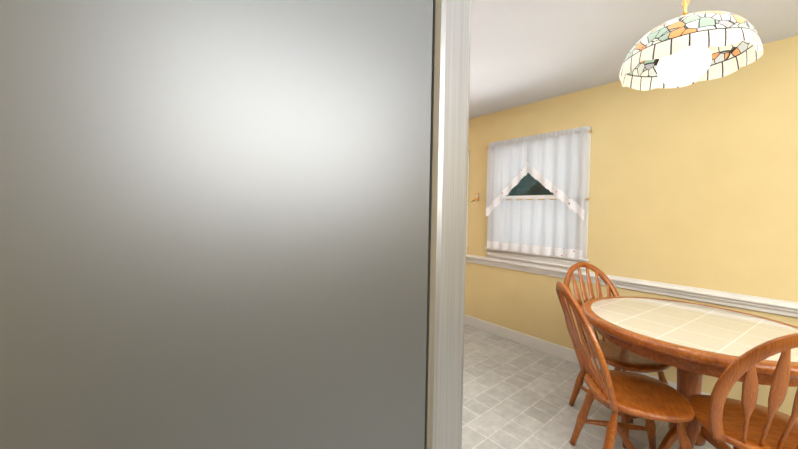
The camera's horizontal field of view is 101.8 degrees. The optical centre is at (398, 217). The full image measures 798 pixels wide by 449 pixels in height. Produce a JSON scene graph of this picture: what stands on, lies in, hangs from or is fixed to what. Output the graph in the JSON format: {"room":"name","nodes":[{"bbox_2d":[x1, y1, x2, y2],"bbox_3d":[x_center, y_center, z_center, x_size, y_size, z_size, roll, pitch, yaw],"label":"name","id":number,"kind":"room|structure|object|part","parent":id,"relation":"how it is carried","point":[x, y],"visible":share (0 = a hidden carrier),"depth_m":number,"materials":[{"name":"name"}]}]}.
{"room":"kitchen","nodes":[
{"label":"kitchen","id":0,"kind":"room"},
{"bbox_2d":[462,324,732,448],"bbox_3d":[0.042,1.340,1.950,3.880,0.080,7.940,0,2,-40],"label":"floor","id":1,"kind":"structure","parent":0,"point":[516,395],"depth_m":2.27,"materials":[{"name":"tile"}]},
{"bbox_2d":[0,0,471,448],"bbox_3d":[-0.489,0.434,0.558,0.948,1.775,0.930,0,2,-40],"label":"refrigerator","id":2,"kind":"object","parent":1,"relation":"on","point":[233,224],"visible":1,"depth_m":0.26,"materials":[{"name":"silver metal"}]},
{"bbox_2d":[564,262,670,448],"bbox_3d":[1.435,0.830,2.171,0.514,0.982,0.597,1,1,-15],"label":"chair","id":3,"kind":"object","parent":1,"relation":"on","point":[616,357],"visible":0.46,"depth_m":2.20,"materials":[{"name":"brown wood"}]},
{"bbox_2d":[556,281,694,448],"bbox_3d":[1.121,0.837,1.663,0.597,0.982,0.514,1,1,12],"label":"chair","id":4,"kind":"object","parent":1,"relation":"on","point":[650,400],"visible":1,"depth_m":1.60,"materials":[{"name":"brown wood"}]},
{"bbox_2d":[581,296,797,448],"bbox_3d":[1.624,0.953,1.818,1.079,0.753,1.079,0,2,-40],"label":"dining table","id":5,"kind":"object","parent":1,"relation":"on","point":[693,343],"visible":0.81,"depth_m":1.71,"materials":[{"name":"beige tile"}]},
{"bbox_2d":[679,333,797,448],"bbox_3d":[1.508,0.852,1.318,0.514,0.982,0.597,2,1,20],"label":"chair","id":6,"kind":"object","parent":1,"relation":"on","point":[746,421],"visible":0.98,"depth_m":1.25,"materials":[{"name":"brown wood"}]},
{"bbox_2d":[465,35,797,419],"bbox_3d":[1.503,0.082,3.114,0.140,2.430,7.940,0,2,-40],"label":"wall","id":7,"kind":"structure","parent":0,"point":[694,185],"depth_m":2.37,"materials":[{"name":"yellow paint"}]},
{"bbox_2d":[466,147,468,253],"bbox_3d":[0.459,-0.215,4.225,0.045,1.255,1.100,0,2,-40],"label":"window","id":8,"kind":"structure","parent":7,"relation":"in","point":[467,202],"depth_m":3.82,"materials":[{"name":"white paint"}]},
{"bbox_2d":[472,193,479,201],"bbox_3d":[0.877,-0.232,3.737,0.024,0.113,0.116,0,2,-40],"label":"light switch","id":9,"kind":"object","parent":7,"relation":"attached to","point":[477,196],"visible":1,"depth_m":3.70,"materials":[{"name":"beige plastic"}]},
{"bbox_2d":[485,126,590,270],"bbox_3d":[1.364,-0.176,3.242,0.183,1.255,1.050,0,2,-40],"label":"window","id":10,"kind":"structure","parent":7,"relation":"in","point":[549,260],"depth_m":3.04,"materials":[{"name":"white paint"}]},
{"bbox_3d":[1.383,-0.201,3.257,0.134,1.073,0.888,0,2,-40],"label":"window sash","id":11,"kind":"part","parent":10,"relation":"part of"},
{"bbox_2d":[485,126,591,259],"bbox_3d":[1.293,-0.224,3.182,0.054,1.158,1.060,0,2,-40],"label":"curtain","id":12,"kind":"object","parent":10,"relation":"attached to","point":[554,162],"visible":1,"depth_m":3.11,"materials":[{"name":"fabric"}]},
{"bbox_2d":[464,315,710,394],"bbox_3d":[1.902,1.261,2.513,0.015,0.114,6.154,0,2,-40],"label":"baseboard","id":13,"kind":"structure","parent":7,"relation":"attached to","point":[561,352],"depth_m":3.19,"materials":[{"name":"white paint"}]},
{"bbox_2d":[466,254,797,317],"bbox_3d":[1.906,0.529,2.487,0.039,0.090,6.154,0,2,-40],"label":"trim","id":14,"kind":"structure","parent":7,"relation":"attached to","point":[773,306],"depth_m":2.38,"materials":[{"name":"white paint"}]},
{"bbox_2d":[469,0,797,118],"bbox_3d":[0.085,-1.169,1.890,3.880,0.080,7.940,0,2,-40],"label":"ceiling","id":15,"kind":"structure","parent":0,"point":[523,52],"depth_m":2.00,"materials":[{"name":"paint"}]},
{"bbox_2d":[619,0,762,90],"bbox_3d":[1.310,-0.854,1.488,0.486,0.484,0.490,0,2,-40],"label":"pendant lamp","id":16,"kind":"object","parent":15,"relation":"hanging from","point":[685,48],"visible":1,"depth_m":1.41,"materials":[{"name":"multicoloured glass"}]},
{"label":"outside","id":17,"kind":"structure","parent":0,"visible":0},
{"bbox_2d":[507,173,553,195],"bbox_3d":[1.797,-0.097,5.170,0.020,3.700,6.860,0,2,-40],"label":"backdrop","id":18,"kind":"structure","parent":17,"point":[531,189],"depth_m":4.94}
]}

